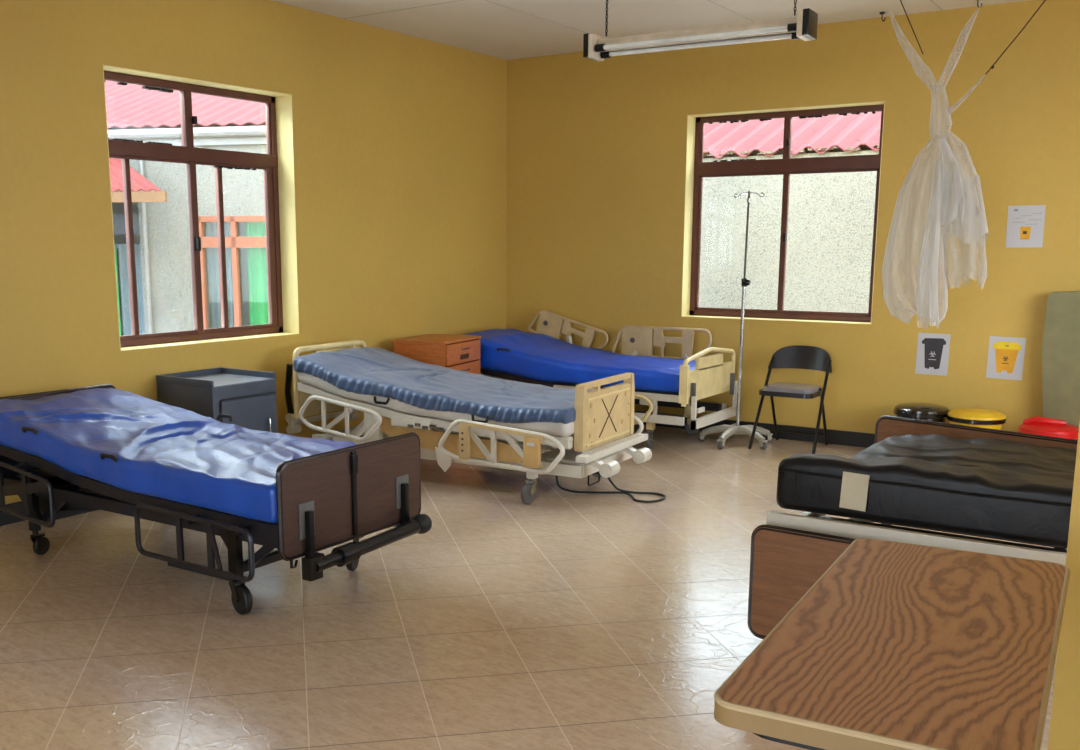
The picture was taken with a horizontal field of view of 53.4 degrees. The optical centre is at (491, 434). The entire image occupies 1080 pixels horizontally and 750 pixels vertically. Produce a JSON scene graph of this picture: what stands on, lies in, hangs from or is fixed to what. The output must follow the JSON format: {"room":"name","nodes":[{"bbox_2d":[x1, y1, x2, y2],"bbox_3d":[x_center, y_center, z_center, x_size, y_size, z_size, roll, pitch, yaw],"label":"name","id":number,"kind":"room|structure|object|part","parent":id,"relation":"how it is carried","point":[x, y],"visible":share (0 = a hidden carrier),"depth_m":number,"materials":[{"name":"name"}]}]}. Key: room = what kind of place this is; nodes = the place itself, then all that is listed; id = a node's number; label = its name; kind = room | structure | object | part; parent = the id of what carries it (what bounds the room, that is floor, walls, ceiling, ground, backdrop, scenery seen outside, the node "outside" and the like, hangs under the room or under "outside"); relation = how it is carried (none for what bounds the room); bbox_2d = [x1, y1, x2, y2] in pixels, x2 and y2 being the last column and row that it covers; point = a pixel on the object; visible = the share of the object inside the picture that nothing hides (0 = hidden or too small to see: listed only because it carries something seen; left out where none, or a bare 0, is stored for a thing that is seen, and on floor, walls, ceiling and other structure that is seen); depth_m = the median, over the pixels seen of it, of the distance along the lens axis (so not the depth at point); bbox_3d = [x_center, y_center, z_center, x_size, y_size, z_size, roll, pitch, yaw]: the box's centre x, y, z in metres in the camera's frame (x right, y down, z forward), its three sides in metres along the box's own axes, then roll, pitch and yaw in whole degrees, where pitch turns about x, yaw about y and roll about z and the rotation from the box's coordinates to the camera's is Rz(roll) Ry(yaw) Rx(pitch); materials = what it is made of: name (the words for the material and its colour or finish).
{"room":"hospital room","nodes":[
{"label":"hospital room","id":0,"kind":"room"},
{"bbox_2d":[0,0,506,503],"bbox_3d":[-2.857,-1.005,5.440,0.220,3.070,10.720,7,12,34],"label":"wall","id":1,"kind":"structure","parent":0,"point":[400,140],"depth_m":7.29,"materials":[{"name":"paint"}]},
{"bbox_2d":[0,435,363,525],"bbox_3d":[-2.824,0.480,5.546,0.012,0.110,10.500,7,12,34],"label":"baseboard","id":2,"kind":"structure","parent":1,"relation":"attached to","point":[5,518],"depth_m":5.84,"materials":[{"name":"black paint"}]},
{"bbox_2d":[104,71,282,346],"bbox_3d":[-1.908,-1.414,6.876,0.084,1.609,1.480,7,12,34],"label":"window","id":3,"kind":"structure","parent":1,"relation":"in","point":[124,149],"depth_m":6.93,"materials":[{"name":"brown metal"}]},
{"bbox_2d":[103,65,298,350],"bbox_3d":[-1.864,-1.409,6.847,0.222,1.617,1.488,7,12,34],"label":"window reveal","id":4,"kind":"structure","parent":1,"relation":"attached to","point":[284,118],"depth_m":7.37,"materials":[{"name":"beige paint"}]},
{"bbox_2d":[343,0,943,32],"bbox_3d":[0.050,-2.144,3.088,6.968,0.003,10.500,7,12,34],"label":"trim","id":5,"kind":"structure","parent":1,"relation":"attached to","point":[459,0],"depth_m":7.31,"materials":[{"name":"white paint"}]},
{"bbox_2d":[0,424,1056,749],"bbox_3d":[0.050,0.927,3.635,7.268,0.100,10.800,7,12,34],"label":"floor","id":6,"kind":"structure","parent":0,"point":[560,620],"depth_m":4.26,"materials":[{"name":"beige tile"}]},
{"bbox_2d":[0,384,431,614],"bbox_3d":[-1.422,0.246,5.080,2.297,0.733,1.028,7,12,34],"label":"hospital bed","id":7,"kind":"object","parent":6,"relation":"on","point":[65,453],"visible":1,"depth_m":4.66,"materials":[{"name":"blue fabric"}]},
{"bbox_3d":[-2.243,0.250,5.104,0.642,0.294,0.115,7,12,34],"label":"rail","id":8,"kind":"part","parent":7,"relation":"part of","materials":[{"name":"black metal"}]},
{"bbox_3d":[-2.154,-0.021,4.990,0.116,0.032,0.028,7,12,34],"label":"strap handle","id":9,"kind":"part","parent":7,"relation":"part of","materials":[{"name":"black rubber"}]},
{"bbox_3d":[-2.221,0.321,5.186,0.045,0.290,0.035,7,12,34],"label":"leg","id":10,"kind":"part","parent":7,"relation":"part of","materials":[{"name":"black metal"}]},
{"bbox_3d":[-2.358,-0.029,5.686,0.022,0.393,0.874,7,12,34],"label":"headboard","id":11,"kind":"part","parent":7,"relation":"part of","materials":[{"name":"brown wood"}]},
{"bbox_3d":[-1.675,0.098,4.680,0.116,0.032,0.028,7,12,34],"label":"strap handle","id":12,"kind":"part","parent":7,"relation":"part of","materials":[{"name":"black rubber"}]},
{"bbox_3d":[-1.468,0.035,5.075,2.110,0.310,0.878,7,12,34],"label":"mattress","id":13,"kind":"part","parent":7,"relation":"part of","materials":[{"name":"blue plastic"}]},
{"bbox_3d":[-1.224,0.433,4.374,0.712,0.236,0.023,7,12,34],"label":"rail","id":14,"kind":"part","parent":7,"relation":"part of","materials":[{"name":"black metal"}]},
{"bbox_3d":[-1.383,-0.088,5.549,0.116,0.034,0.029,7,12,34],"label":"strap handle","id":15,"kind":"part","parent":7,"relation":"part of","materials":[{"name":"black rubber"}]},
{"bbox_3d":[-1.056,0.453,4.402,0.050,0.275,0.035,7,12,34],"label":"leg","id":16,"kind":"part","parent":7,"relation":"part of","materials":[{"name":"black metal"}]},
{"bbox_3d":[-0.735,0.339,4.258,0.004,0.145,0.085,7,12,34],"label":"slot plate","id":17,"kind":"part","parent":7,"relation":"part of","materials":[{"name":"grey metal"}]},
{"bbox_3d":[-0.706,0.411,4.251,0.071,0.220,0.040,7,12,34],"label":"hanger post","id":18,"kind":"part","parent":7,"relation":"part of","materials":[{"name":"black metal"}]},
{"bbox_3d":[-0.577,0.241,4.501,0.022,0.390,0.874,7,12,34],"label":"footboard","id":19,"kind":"part","parent":7,"relation":"part of","materials":[{"name":"brown wood"}]},
{"bbox_3d":[-0.574,0.244,4.474,0.012,0.360,0.022,7,12,34],"label":"rod","id":20,"kind":"part","parent":7,"relation":"part of","materials":[{"name":"black metal"}]},
{"bbox_3d":[-0.397,0.252,4.746,0.004,0.145,0.085,7,12,34],"label":"slot plate","id":21,"kind":"part","parent":7,"relation":"part of","materials":[{"name":"grey metal"}]},
{"bbox_3d":[-0.367,0.324,4.739,0.071,0.220,0.040,7,12,34],"label":"hanger post","id":22,"kind":"part","parent":7,"relation":"part of","materials":[{"name":"black metal"}]},
{"bbox_2d":[156,367,276,432],"bbox_3d":[-1.683,-0.025,6.664,0.543,0.712,0.514,7,12,34],"label":"base cabinet","id":23,"kind":"object","parent":6,"relation":"on","point":[249,396],"visible":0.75,"depth_m":6.50,"materials":[{"name":"grey metal"}]},
{"bbox_3d":[-1.700,-0.338,6.620,0.490,0.008,0.500,7,12,34],"label":"panel","id":24,"kind":"part","parent":23,"relation":"part of","materials":[{"name":"grey laminate"}]},
{"bbox_3d":[-1.477,0.041,6.557,0.014,0.540,0.440,7,12,34],"label":"door","id":25,"kind":"part","parent":23,"relation":"part of","materials":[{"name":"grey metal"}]},
{"bbox_2d":[392,334,480,416],"bbox_3d":[-0.407,-0.367,8.378,0.479,0.786,0.635,5,11,24],"label":"base cabinet","id":26,"kind":"object","parent":6,"relation":"on","point":[456,352],"visible":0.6,"depth_m":8.12,"materials":[{"name":"brown wood"}]},
{"bbox_3d":[-0.420,-0.745,8.317,0.450,0.020,0.635,5,11,24],"label":"panel","id":27,"kind":"part","parent":26,"relation":"part of","materials":[{"name":"brown wood"}]},
{"bbox_3d":[-0.219,-0.635,8.242,0.016,0.155,0.575,5,11,24],"label":"drawer","id":28,"kind":"part","parent":26,"relation":"part of","materials":[{"name":"brown wood"}]},
{"bbox_3d":[-0.219,-0.473,8.271,0.016,0.155,0.575,5,11,24],"label":"drawer","id":29,"kind":"part","parent":26,"relation":"part of","materials":[{"name":"brown wood"}]},
{"bbox_2d":[285,340,665,503],"bbox_3d":[-0.121,-0.127,6.928,2.622,0.819,1.169,6,12,31],"label":"hospital bed","id":30,"kind":"object","parent":6,"relation":"on","point":[471,419],"visible":0.98,"depth_m":6.61,"materials":[{"name":"white plastic"}]},
{"bbox_3d":[-1.083,0.051,7.154,0.050,0.090,0.125,6,12,31],"label":"leg","id":31,"kind":"part","parent":30,"relation":"part of","materials":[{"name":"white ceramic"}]},
{"bbox_3d":[-1.125,-0.406,7.530,0.040,0.479,0.780,6,12,31],"label":"headboard","id":32,"kind":"part","parent":30,"relation":"part of","materials":[{"name":"beige plastic"}]},
{"bbox_3d":[-0.962,-0.107,6.819,0.672,0.266,0.051,6,12,31],"label":"rail","id":33,"kind":"part","parent":30,"relation":"part of","materials":[{"name":"white plastic"}]},
{"bbox_3d":[-0.695,-0.217,6.738,0.127,0.048,0.028,6,12,31],"label":"strap handle","id":34,"kind":"part","parent":30,"relation":"part of","materials":[{"name":"black plastic"}]},
{"bbox_3d":[-0.208,-0.296,6.980,2.030,0.322,0.900,6,12,31],"label":"mattress","id":35,"kind":"part","parent":30,"relation":"part of","materials":[{"name":"white plastic"}]},
{"bbox_3d":[-0.210,-0.347,6.973,2.055,0.319,0.947,6,12,31],"label":"mattress","id":36,"kind":"part","parent":30,"relation":"part of","materials":[{"name":"blue fabric"}]},
{"bbox_3d":[-0.071,-0.094,6.375,0.127,0.048,0.028,6,12,31],"label":"strap handle","id":37,"kind":"part","parent":30,"relation":"part of","materials":[{"name":"black plastic"}]},
{"bbox_3d":[0.036,0.090,6.220,0.875,0.331,0.042,6,12,31],"label":"rail","id":38,"kind":"part","parent":30,"relation":"part of","materials":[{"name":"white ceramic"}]},
{"bbox_3d":[0.227,0.099,6.086,0.100,0.170,0.030,6,12,31],"label":"control plate","id":39,"kind":"part","parent":30,"relation":"part of","materials":[{"name":"plastic"}]},
{"bbox_3d":[0.258,0.201,6.312,0.050,0.090,0.135,6,12,31],"label":"leg","id":40,"kind":"part","parent":30,"relation":"part of","materials":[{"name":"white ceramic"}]},
{"bbox_3d":[0.601,-0.053,7.137,0.875,0.331,0.042,6,12,31],"label":"rail","id":41,"kind":"part","parent":30,"relation":"part of","materials":[{"name":"white plastic"}]},
{"bbox_3d":[0.685,-0.146,6.459,0.056,0.393,0.724,6,12,31],"label":"footboard","id":42,"kind":"part","parent":30,"relation":"part of","materials":[{"name":"beige plastic"}]},
{"bbox_3d":[0.730,0.279,6.516,0.667,0.162,0.259,6,12,31],"label":"power cord","id":43,"kind":"part","parent":30,"relation":"part of","materials":[{"name":"black rubber"}]},
{"bbox_2d":[462,310,737,448],"bbox_3d":[0.774,-0.485,8.605,2.195,0.937,1.018,7,12,34],"label":"hospital bed","id":44,"kind":"object","parent":6,"relation":"on","point":[539,356],"visible":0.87,"depth_m":8.36,"materials":[{"name":"blue plastic"}]},
{"bbox_3d":[-0.105,-0.613,9.198,0.024,0.380,0.850,7,12,34],"label":"headboard","id":45,"kind":"part","parent":44,"relation":"part of","materials":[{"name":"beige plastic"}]},
{"bbox_3d":[0.089,-0.673,8.484,0.134,0.027,0.028,7,12,34],"label":"strap handle","id":46,"kind":"part","parent":44,"relation":"part of","materials":[{"name":"fabric"}]},
{"bbox_3d":[0.645,-0.890,9.231,0.799,0.360,0.028,7,12,34],"label":"rail","id":47,"kind":"part","parent":44,"relation":"part of","materials":[{"name":"beige plastic"}]},
{"bbox_3d":[0.676,-0.737,9.212,0.030,0.227,0.083,-7,12,-33],"label":"rail arm","id":48,"kind":"part","parent":44,"relation":"part of","materials":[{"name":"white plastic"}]},
{"bbox_3d":[0.765,-0.628,8.580,2.020,0.346,0.888,7,12,34],"label":"mattress","id":49,"kind":"part","parent":44,"relation":"part of","materials":[{"name":"blue plastic"}]},
{"bbox_3d":[0.880,-0.211,7.971,0.695,0.245,0.028,7,12,34],"label":"rail","id":50,"kind":"part","parent":44,"relation":"part of","materials":[{"name":"beige plastic"}]},
{"bbox_3d":[1.198,-0.283,8.344,1.165,0.270,0.855,7,12,34],"label":"foot frame","id":51,"kind":"part","parent":44,"relation":"part of","materials":[{"name":"white metal"}]},
{"bbox_3d":[1.182,-0.101,7.979,0.055,0.120,0.050,7,12,34],"label":"leg","id":52,"kind":"part","parent":44,"relation":"part of","materials":[{"name":"beige plastic"}]},
{"bbox_3d":[1.375,-0.740,8.752,0.894,0.290,0.028,7,12,34],"label":"rail","id":53,"kind":"part","parent":44,"relation":"part of","materials":[{"name":"beige plastic"}]},
{"bbox_3d":[1.565,-0.199,8.532,0.055,0.120,0.050,7,12,34],"label":"leg","id":54,"kind":"part","parent":44,"relation":"part of","materials":[{"name":"beige plastic"}]},
{"bbox_3d":[1.452,-0.291,7.734,0.030,0.170,0.030,7,12,34],"label":"slot plate","id":55,"kind":"part","parent":44,"relation":"part of","materials":[{"name":"grey metal"}]},
{"bbox_3d":[1.630,-0.463,8.022,0.060,0.388,0.944,7,12,34],"label":"handle frame","id":56,"kind":"part","parent":44,"relation":"part of","materials":[{"name":"beige plastic"}]},
{"bbox_3d":[1.630,-0.442,8.026,0.024,0.305,0.850,7,12,34],"label":"footboard","id":57,"kind":"part","parent":44,"relation":"part of","materials":[{"name":"beige plastic"}]},
{"bbox_3d":[1.869,-0.398,8.335,0.030,0.170,0.030,7,12,34],"label":"slot plate","id":58,"kind":"part","parent":44,"relation":"part of","materials":[{"name":"grey rubber"}]},
{"bbox_2d":[699,191,772,449],"bbox_3d":[1.853,-0.856,7.999,0.560,1.880,0.550,7,12,34],"label":"stand","id":59,"kind":"object","parent":6,"relation":"on","point":[728,431],"visible":1,"depth_m":8.03,"materials":[{"name":"silver metal"}]},
{"bbox_3d":[1.743,-0.036,8.204,0.271,0.096,0.060,4,11,21],"label":"arm","id":60,"kind":"part","parent":59,"relation":"part of","materials":[{"name":"grey metal"}]},
{"bbox_3d":[1.783,-0.010,8.054,0.060,0.096,0.271,8,13,39],"label":"arm","id":61,"kind":"part","parent":59,"relation":"part of","materials":[{"name":"grey metal"}]},
{"bbox_3d":[1.878,-1.130,7.943,0.064,0.060,0.055,7,12,34],"label":"height knob","id":62,"kind":"part","parent":59,"relation":"part of","materials":[{"name":"black plastic"}]},
{"bbox_3d":[1.940,-0.008,8.045,0.060,0.096,0.271,-6,12,-32],"label":"arm","id":63,"kind":"part","parent":59,"relation":"part of","materials":[{"name":"grey metal"}]},
{"bbox_3d":[1.997,-0.034,8.190,0.271,0.095,0.059,-3,10,-14],"label":"arm","id":64,"kind":"part","parent":59,"relation":"part of","materials":[{"name":"grey metal"}]},
{"bbox_2d":[748,345,831,453],"bbox_3d":[2.233,-0.273,7.927,0.494,0.744,0.510,7,12,33],"label":"folding chair","id":65,"kind":"object","parent":6,"relation":"on","point":[794,356],"visible":0.99,"depth_m":7.96,"materials":[{"name":"black metal"}]},
{"bbox_3d":[2.015,-0.244,8.007,0.026,0.660,0.396,7,13,36],"label":"leg","id":66,"kind":"part","parent":65,"relation":"part of","materials":[{"name":"black metal"}]},
{"bbox_3d":[2.140,-0.170,8.154,0.022,0.461,0.268,7,12,33],"label":"leg","id":67,"kind":"part","parent":65,"relation":"part of","materials":[{"name":"black metal"}]},
{"bbox_3d":[2.205,-0.319,7.877,0.400,0.035,0.390,7,12,33],"label":"seat","id":68,"kind":"part","parent":65,"relation":"part of","materials":[{"name":"black plastic"}]},
{"bbox_3d":[2.319,-0.575,8.018,0.476,0.180,0.119,7,12,33],"label":"backrest","id":69,"kind":"part","parent":65,"relation":"part of","materials":[{"name":"black plastic"}]},
{"bbox_3d":[2.388,-0.201,7.766,0.047,0.660,0.396,7,12,33],"label":"leg","id":70,"kind":"part","parent":65,"relation":"part of","materials":[{"name":"black metal"}]},
{"bbox_3d":[2.458,-0.133,7.949,0.022,0.461,0.268,7,12,33],"label":"leg","id":71,"kind":"part","parent":65,"relation":"part of","materials":[{"name":"black metal"}]},
{"bbox_2d":[714,538,1070,749],"bbox_3d":[0.691,0.742,1.817,0.405,0.901,0.942,6,12,30],"label":"table","id":72,"kind":"object","parent":6,"relation":"on","point":[896,645],"visible":1,"depth_m":1.58,"materials":[{"name":"brown wood"}]},
{"bbox_3d":[0.699,0.342,1.741,0.340,0.020,0.880,6,12,30],"label":"under frame","id":73,"kind":"part","parent":72,"relation":"part of","materials":[{"name":"black metal"}]},
{"bbox_2d":[748,415,1077,638],"bbox_3d":[1.823,0.370,4.278,1.112,0.771,1.921,7,12,34],"label":"hospital bed","id":74,"kind":"object","parent":6,"relation":"on","point":[915,473],"visible":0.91,"depth_m":3.69,"materials":[{"name":"black leather"}]},
{"bbox_3d":[1.287,0.564,3.549,0.910,0.405,0.024,8,13,37],"label":"footboard","id":75,"kind":"part","parent":74,"relation":"part of","materials":[{"name":"brown wood"}]},
{"bbox_3d":[1.792,0.292,4.135,1.020,0.144,1.500,7,12,34],"label":"deck rail","id":76,"kind":"part","parent":74,"relation":"part of","materials":[{"name":"white metal"}]},
{"bbox_3d":[1.876,0.152,4.217,0.998,0.320,1.610,7,12,34],"label":"mattress","id":77,"kind":"part","parent":74,"relation":"part of","materials":[{"name":"black leather"}]},
{"bbox_3d":[2.277,0.174,4.995,1.025,0.421,0.024,9,14,42],"label":"headboard","id":78,"kind":"part","parent":74,"relation":"part of","materials":[{"name":"brown wood"}]},
{"bbox_2d":[893,403,949,422],"bbox_3d":[3.014,-0.021,7.548,0.370,0.395,0.370,7,12,34],"label":"waste bin","id":79,"kind":"object","parent":6,"relation":"on","point":[921,411],"visible":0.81,"depth_m":7.39,"materials":[{"name":"black plastic"}]},
{"bbox_3d":[3.014,-0.195,7.517,0.363,0.042,0.363,7,12,34],"label":"lid","id":80,"kind":"part","parent":79,"relation":"part of","materials":[{"name":"black plastic"}]},
{"bbox_2d":[947,408,1005,429],"bbox_3d":[3.293,0.023,7.313,0.370,0.390,0.370,7,12,34],"label":"waste bin","id":81,"kind":"object","parent":6,"relation":"on","point":[983,418],"visible":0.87,"depth_m":7.16,"materials":[{"name":"yellow plastic"}]},
{"bbox_3d":[3.293,-0.148,7.283,0.363,0.042,0.363,7,12,34],"label":"lid","id":82,"kind":"part","parent":81,"relation":"part of","materials":[{"name":"yellow plastic"}]},
{"bbox_2d":[1018,416,1078,439],"bbox_3d":[3.646,0.072,7.028,0.370,0.393,0.370,7,12,34],"label":"waste bin","id":83,"kind":"object","parent":6,"relation":"on","point":[1037,425],"visible":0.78,"depth_m":6.92,"materials":[{"name":"red plastic"}]},
{"bbox_3d":[3.646,-0.053,7.006,0.363,0.042,0.363,7,12,34],"label":"lid","id":84,"kind":"part","parent":83,"relation":"part of","materials":[{"name":"red plastic"}]},
{"bbox_2d":[1042,291,1079,439],"bbox_3d":[4.044,-0.350,7.009,0.825,1.230,0.080,7,12,34],"label":"board","id":85,"kind":"object","parent":6,"relation":"on","point":[1061,339],"visible":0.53,"depth_m":7.11,"materials":[{"name":"green plastic"}]},
{"bbox_2d":[272,0,1027,59],"bbox_3d":[0.050,-2.194,3.079,7.268,0.100,10.800,7,12,34],"label":"ceiling","id":86,"kind":"structure","parent":0,"point":[485,27],"depth_m":7.48,"materials":[{"name":"white paint"}]},
{"bbox_2d":[583,0,817,60],"bbox_3d":[1.165,-2.440,6.095,1.341,0.476,0.196,6,12,31],"label":"lamp","id":87,"kind":"object","parent":86,"relation":"hanging from","point":[803,26],"visible":1,"depth_m":6.08,"materials":[{"name":"white metal"}]},
{"bbox_3d":[0.625,-2.328,6.441,0.030,0.135,0.170,6,12,31],"label":"plate","id":88,"kind":"part","parent":87,"relation":"part of","materials":[{"name":"white metal"}]},
{"bbox_3d":[0.683,-2.553,6.376,0.014,0.352,0.014,-2,10,-13],"label":"chain","id":89,"kind":"part","parent":87,"relation":"part of","materials":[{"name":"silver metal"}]},
{"bbox_3d":[1.644,-2.448,5.790,0.014,0.352,0.014,-2,10,-13],"label":"chain","id":90,"kind":"part","parent":87,"relation":"part of","materials":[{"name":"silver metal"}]},
{"bbox_3d":[1.687,-2.213,5.792,0.030,0.135,0.170,6,12,31],"label":"plate","id":91,"kind":"part","parent":87,"relation":"part of","materials":[{"name":"white metal"}]},
{"bbox_3d":[3.153,-2.799,6.944,0.046,0.065,0.035,7,12,34],"label":"ceiling hook","id":92,"kind":"object","parent":86,"relation":"attached to","visible":0},
{"bbox_2d":[882,0,1045,327],"bbox_3d":[2.791,-1.700,6.579,0.678,2.085,1.967,1,10,3],"label":"net","id":93,"kind":"object","parent":92,"relation":"hanging from","point":[942,185],"visible":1,"depth_m":6.65,"materials":[{"name":"white fabric"}]},
{"bbox_3d":[2.584,-2.559,6.637,0.006,0.413,0.212,-9,13,-41],"label":"short cord","id":94,"kind":"part","parent":93,"relation":"part of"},
{"bbox_2d":[882,135,947,325],"bbox_3d":[2.692,-1.283,6.759,0.413,1.164,0.258,7,12,34],"label":"drape","id":95,"kind":"object","parent":93,"relation":"hanging from","point":[942,184],"depth_m":6.72,"materials":[{"name":"white fabric"}]},
{"bbox_2d":[942,178,986,288],"bbox_3d":[2.925,-1.245,6.629,0.294,0.673,0.138,7,12,34],"label":"drape","id":96,"kind":"object","parent":93,"relation":"hanging from","point":[982,229],"depth_m":6.61,"materials":[{"name":"white fabric"}]},
{"bbox_2d":[943,131,987,241],"bbox_3d":[2.905,-1.518,6.570,0.300,0.676,0.200,7,12,34],"label":"drape","id":97,"kind":"object","parent":93,"relation":"hanging from","point":[982,229],"depth_m":6.59,"materials":[{"name":"white fabric"}]},
{"bbox_3d":[2.978,-2.327,5.837,0.014,0.590,0.783,-2,10,-14],"label":"long cord","id":98,"kind":"part","parent":93,"relation":"part of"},
{"bbox_2d":[506,0,1079,433],"bbox_3d":[3.070,-1.410,7.716,6.968,3.070,0.220,7,12,34],"label":"wall","id":99,"kind":"structure","parent":0,"point":[596,150],"depth_m":7.88,"materials":[{"name":"paint"}]},
{"bbox_2d":[643,417,874,447],"bbox_3d":[3.005,0.064,7.881,6.968,0.110,0.012,7,12,34],"label":"baseboard","id":100,"kind":"structure","parent":99,"relation":"attached to","point":[838,437],"depth_m":8.25,"materials":[{"name":"black paint"}]},
{"bbox_2d":[681,101,884,323],"bbox_3d":[2.226,-1.682,8.253,1.512,1.582,0.222,7,12,34],"label":"trim","id":101,"kind":"structure","parent":99,"relation":"attached to","point":[691,119],"depth_m":8.56,"materials":[{"name":"beige paint"}]},
{"bbox_2d":[689,104,883,321],"bbox_3d":[2.258,-1.690,8.299,1.504,1.574,0.072,7,12,34],"label":"window","id":102,"kind":"structure","parent":99,"relation":"in","point":[786,166],"depth_m":8.30,"materials":[{"name":"brown metal"}]},
{"bbox_2d":[915,333,950,375],"bbox_3d":[3.152,-0.578,7.667,0.218,0.295,0.006,8,13,34],"label":"poster","id":103,"kind":"object","parent":99,"relation":"attached to","point":[932,358],"visible":1,"depth_m":7.67,"materials":[{"name":"white paper"}]},
{"bbox_3d":[3.154,-0.669,7.650,0.166,0.046,0.001,8,13,34],"label":"printed lid","id":104,"kind":"part","parent":103,"relation":"part of","materials":[{"name":"black paper"}]},
{"bbox_2d":[986,336,1025,379],"bbox_3d":[3.547,-0.531,7.402,0.228,0.291,0.006,8,13,34],"label":"poster","id":105,"kind":"object","parent":99,"relation":"attached to","point":[1005,354],"visible":1,"depth_m":7.40,"materials":[{"name":"white paper"}]},
{"bbox_3d":[3.549,-0.616,7.386,0.182,0.050,0.001,8,13,34],"label":"printed lid","id":106,"kind":"part","parent":105,"relation":"part of","materials":[{"name":"yellow paper"}]},
{"bbox_2d":[1005,205,1045,247],"bbox_3d":[3.591,-1.403,7.218,0.227,0.278,0.003,6,12,34],"label":"poster","id":107,"kind":"object","parent":99,"relation":"attached to","point":[1025,224],"visible":1,"depth_m":7.22,"materials":[{"name":"white paper"}]},
{"bbox_2d":[1048,422,1079,749],"bbox_3d":[2.062,-0.352,1.779,1.838,3.070,0.140,7,12,34],"label":"wall partition","id":108,"kind":"structure","parent":0,"point":[1064,732],"depth_m":2.38,"materials":[{"name":"paint"}]},
{"label":"outside","id":109,"kind":"structure","parent":0,"visible":0},
{"bbox_3d":[-0.448,0.562,10.247,60.000,0.300,60.000,7,12,34],"label":"ground","id":110,"kind":"structure","parent":109,"visible":0},
{"bbox_2d":[105,80,268,335],"bbox_3d":[-5.635,-2.589,14.464,10.300,5.424,4.354,2,10,13],"label":"building","id":111,"kind":"structure","parent":110,"relation":"on","point":[161,229],"depth_m":11.94,"materials":[{"name":"grey concrete"}]},
{"bbox_2d":[115,248,120,335],"bbox_3d":[-4.341,-1.217,12.361,0.140,1.860,0.060,2,10,13],"label":"door curtain","id":112,"kind":"object","parent":111,"relation":"hanging from","point":[118,249],"depth_m":12.27,"materials":[{"name":"green fabric"}]},
{"bbox_2d":[114,244,144,335],"bbox_3d":[-4.347,-1.247,12.419,0.860,1.900,0.060,2,10,13],"label":"door curtain","id":113,"kind":"object","parent":111,"relation":"hanging from","point":[121,261],"depth_m":12.30,"materials":[{"name":"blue fabric"}]},
{"bbox_2d":[109,158,166,202],"bbox_3d":[-5.006,-1.512,11.567,4.250,3.120,1.470,2,10,13],"label":"porch roof","id":114,"kind":"structure","parent":111,"relation":"attached to","point":[138,182],"depth_m":10.36,"materials":[{"name":"metal"}]},
{"bbox_2d":[205,222,241,328],"bbox_3d":[-3.010,-1.588,12.052,0.400,1.700,0.060,2,10,13],"label":"curtain","id":115,"kind":"object","parent":111,"relation":"hanging from","point":[211,254],"depth_m":12.04,"materials":[{"name":"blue fabric"}]},
{"bbox_2d":[246,222,268,324],"bbox_3d":[-2.281,-1.557,11.879,0.900,1.700,0.060,2,10,13],"label":"curtain","id":116,"kind":"object","parent":111,"relation":"hanging from","point":[256,257],"depth_m":11.93,"materials":[{"name":"green fabric"}]},
{"bbox_2d":[699,112,880,312],"bbox_3d":[5.542,-2.345,11.980,9.200,4.815,4.588,7,12,34],"label":"building","id":117,"kind":"structure","parent":110,"relation":"on","point":[831,215],"depth_m":11.10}
]}

